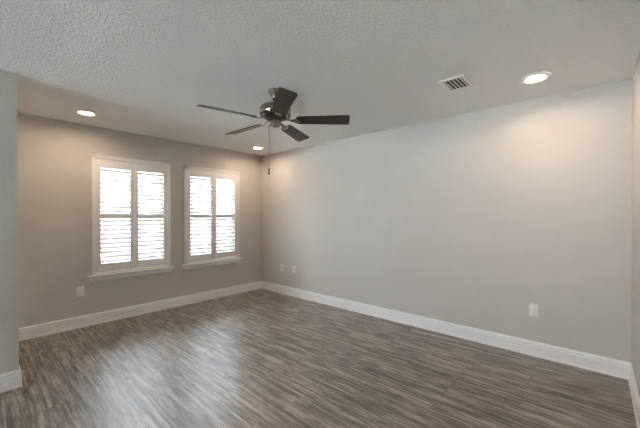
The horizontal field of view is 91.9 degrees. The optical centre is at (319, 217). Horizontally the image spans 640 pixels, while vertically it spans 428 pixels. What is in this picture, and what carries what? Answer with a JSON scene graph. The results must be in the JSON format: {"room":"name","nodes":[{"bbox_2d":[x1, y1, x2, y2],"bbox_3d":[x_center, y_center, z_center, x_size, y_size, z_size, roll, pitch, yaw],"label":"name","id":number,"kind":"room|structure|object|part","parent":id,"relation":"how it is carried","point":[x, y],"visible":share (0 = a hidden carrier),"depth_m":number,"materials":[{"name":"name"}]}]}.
{"room":"empty living room","nodes":[
{"label":"empty living room","id":0,"kind":"room"},
{"bbox_2d":[0,70,18,373],"bbox_3d":[-3.136,0.101,2.587,1.401,2.440,0.785,0,0,42],"label":"wall","id":1,"kind":"structure","parent":0,"point":[9,290],"depth_m":2.37,"materials":[{"name":"beige paint"}]},
{"bbox_2d":[0,365,22,392],"bbox_3d":[-3.071,1.253,2.537,1.270,0.138,0.823,0,0,42],"label":"baseboard","id":2,"kind":"structure","parent":1,"relation":"attached to","point":[11,380],"depth_m":2.38,"materials":[{"name":"white paint"}]},
{"bbox_2d":[17,113,260,327],"bbox_3d":[-2.190,0.090,4.588,0.150,2.440,3.460,0,0,42],"label":"wall","id":3,"kind":"structure","parent":0,"point":[55,224],"depth_m":3.73,"materials":[{"name":"beige paint"}]},
{"bbox_2d":[76,286,83,296],"bbox_3d":[-2.870,0.884,3.708,0.008,0.120,0.074,0,0,42],"label":"wall outlet","id":4,"kind":"object","parent":3,"relation":"attached to","point":[79,290],"visible":1,"depth_m":3.71,"materials":[{"name":"white plastic"}]},
{"bbox_2d":[87,173,174,281],"bbox_3d":[-2.520,0.016,4.169,0.185,1.526,1.033,0,0,42],"label":"window","id":5,"kind":"structure","parent":3,"relation":"in","point":[91,278],"depth_m":4.16,"materials":[{"name":"white paint"}]},
{"bbox_2d":[91,154,170,275],"bbox_3d":[-2.481,-0.037,4.134,0.053,1.480,0.933,0,0,42],"label":"plantation shutter","id":6,"kind":"object","parent":5,"relation":"attached to","point":[99,266],"visible":1,"depth_m":4.09,"materials":[{"name":"white paint"}]},
{"bbox_3d":[-2.621,-0.027,3.976,0.028,1.406,0.419,0,0,42],"label":"panel","id":7,"kind":"part","parent":6,"relation":"part of","materials":[{"name":"white paint"}]},
{"bbox_3d":[-2.340,-0.029,4.291,0.028,1.406,0.419,0,0,42],"label":"panel","id":8,"kind":"part","parent":6,"relation":"part of","materials":[{"name":"white paint"}]},
{"bbox_3d":[-2.517,0.714,4.171,0.180,0.022,1.033,0,0,42],"label":"sill","id":9,"kind":"part","parent":5,"relation":"part of","materials":[{"name":"white paint"}]},
{"bbox_3d":[-2.570,-0.022,4.214,0.050,1.449,0.871,0,0,42],"label":"frame","id":10,"kind":"part","parent":5,"relation":"part of","materials":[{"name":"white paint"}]},
{"bbox_2d":[19,281,260,340],"bbox_3d":[-2.175,1.241,4.481,0.019,0.138,3.310,0,0,42],"label":"baseboard","id":11,"kind":"structure","parent":3,"relation":"attached to","point":[38,330],"depth_m":4.05,"materials":[{"name":"white paint"}]},
{"bbox_2d":[181,180,242,269],"bbox_3d":[-1.755,0.011,5.027,0.185,1.526,1.048,0,0,42],"label":"window","id":12,"kind":"structure","parent":3,"relation":"in","point":[228,261],"depth_m":5.07,"materials":[{"name":"white paint"}]},
{"bbox_2d":[184,165,239,264],"bbox_3d":[-1.716,-0.043,4.991,0.053,1.480,0.948,0,0,42],"label":"plantation shutter","id":13,"kind":"object","parent":12,"relation":"attached to","point":[215,254],"visible":1,"depth_m":4.96,"materials":[{"name":"white paint"}]},
{"bbox_3d":[-1.859,-0.032,4.831,0.028,1.406,0.426,0,0,42],"label":"panel","id":14,"kind":"part","parent":13,"relation":"part of","materials":[{"name":"white paint"}]},
{"bbox_3d":[-1.573,-0.034,5.152,0.028,1.406,0.426,0,0,42],"label":"panel","id":15,"kind":"part","parent":13,"relation":"part of","materials":[{"name":"white paint"}]},
{"bbox_3d":[-1.752,0.709,5.029,0.180,0.022,1.048,0,0,42],"label":"sill","id":16,"kind":"part","parent":12,"relation":"part of","materials":[{"name":"white paint"}]},
{"bbox_3d":[-1.805,-0.028,5.071,0.050,1.449,0.886,0,0,42],"label":"frame","id":17,"kind":"part","parent":12,"relation":"part of","materials":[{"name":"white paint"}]},
{"bbox_2d":[101,168,229,262],"bbox_3d":[-3.070,-0.212,9.102,0.300,3.500,10.500,0,0,42],"label":"sky","id":18,"kind":"structure","parent":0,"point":[103,172],"depth_m":7.58,"materials":[{"name":"white"}]},
{"bbox_2d":[0,289,636,427],"bbox_3d":[-2.273,1.389,0.760,5.127,0.120,9.295,0,0,42],"label":"floor","id":19,"kind":"structure","parent":0,"point":[259,358],"depth_m":2.55,"materials":[{"name":"grey wood"}]},
{"bbox_2d":[0,0,639,155],"bbox_3d":[-2.327,-1.170,0.691,5.127,0.120,9.445,0,0,42],"label":"ceiling","id":20,"kind":"structure","parent":0,"point":[145,67],"depth_m":2.15,"materials":[{"name":"white paint"}]},
{"bbox_2d":[74,109,97,116],"bbox_3d":[-2.481,-1.112,3.291,0.201,0.020,0.201,0,0,42],"label":"recessed light","id":21,"kind":"object","parent":20,"relation":"in","point":[84,112],"visible":1,"depth_m":3.28,"materials":[{"name":"white paint"}]},
{"bbox_2d":[251,146,263,149],"bbox_3d":[-1.007,-1.123,5.004,0.201,0.020,0.201,0,0,42],"label":"recessed light","id":22,"kind":"object","parent":20,"relation":"in","point":[253,147],"visible":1,"depth_m":4.98,"materials":[{"name":"white paint"}]},
{"bbox_2d":[197,87,349,174],"bbox_3d":[-0.428,-0.751,2.754,1.234,0.744,1.270,-1,-1,42],"label":"ceiling fan","id":23,"kind":"object","parent":20,"relation":"hanging from","point":[278,111],"visible":1,"depth_m":2.69,"materials":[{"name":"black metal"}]},
{"bbox_3d":[-0.742,-0.861,2.504,0.468,0.006,0.140,0,14,-34],"label":"blade","id":24,"kind":"part","parent":23,"relation":"part of","materials":[{"name":"brown wood"}]},
{"bbox_3d":[-0.724,-0.852,2.997,0.468,0.006,0.140,-1,13,38],"label":"blade","id":25,"kind":"part","parent":23,"relation":"part of","materials":[{"name":"brown wood"}]},
{"bbox_3d":[-0.279,-0.864,2.336,0.140,0.006,0.468,15,-5,-15],"label":"blade","id":26,"kind":"part","parent":23,"relation":"part of","materials":[{"name":"brown wood"}]},
{"bbox_3d":[-0.251,-0.850,3.132,0.140,0.006,0.468,-16,-7,19],"label":"blade","id":27,"kind":"part","parent":23,"relation":"part of","materials":[{"name":"brown wood"}]},
{"bbox_3d":[0.025,-0.858,2.724,0.468,0.006,0.140,0,-15,2],"label":"blade","id":28,"kind":"part","parent":23,"relation":"part of","materials":[{"name":"brown wood"}]},
{"bbox_2d":[438,74,474,92],"bbox_3d":[1.141,-1.117,2.586,0.202,0.016,0.292,0,0,42],"label":"ceiling vent","id":29,"kind":"object","parent":20,"relation":"in","point":[459,82],"visible":1,"depth_m":2.57,"materials":[{"name":"white metal"}]},
{"bbox_2d":[521,71,550,83],"bbox_3d":[1.723,-1.115,2.476,0.201,0.020,0.201,0,0,42],"label":"recessed light","id":30,"kind":"object","parent":20,"relation":"in","point":[536,77],"visible":1,"depth_m":2.46,"materials":[{"name":"white paint"}]},
{"bbox_2d":[261,78,631,362],"bbox_3d":[0.768,0.087,4.166,4.827,2.440,0.150,0,0,42],"label":"wall","id":31,"kind":"structure","parent":0,"point":[473,219],"depth_m":3.24,"materials":[{"name":"beige paint"}]},
{"bbox_2d":[261,281,629,379],"bbox_3d":[0.714,1.238,4.109,4.827,0.138,0.019,0,0,42],"label":"baseboard","id":32,"kind":"structure","parent":31,"relation":"attached to","point":[605,365],"depth_m":3.25,"materials":[{"name":"white paint"}]},
{"bbox_2d":[529,303,538,316],"bbox_3d":[2.030,0.878,2.939,0.074,0.120,0.008,0,0,42],"label":"wall outlet","id":33,"kind":"object","parent":31,"relation":"attached to","point":[533,308],"visible":1,"depth_m":2.94,"materials":[{"name":"white plastic"}]},
{"bbox_2d":[631,50,639,396],"bbox_3d":[1.524,0.101,1.275,0.150,2.440,3.460,0,0,42],"label":"wall","id":34,"kind":"structure","parent":0,"point":[635,305],"depth_m":2.23,"materials":[{"name":"beige paint"}]},
{"bbox_3d":[-1.570,0.123,-2.194,0.150,2.440,5.835,0,0,42],"label":"wall","id":35,"kind":"structure","parent":0,"visible":0},
{"bbox_2d":[628,363,639,427],"bbox_3d":[-0.529,1.266,-0.896,0.019,0.138,9.145,0,0,42],"label":"baseboard","id":36,"kind":"structure","parent":35,"relation":"attached to","point":[632,382],"depth_m":2.14,"materials":[{"name":"white paint"}]}
]}

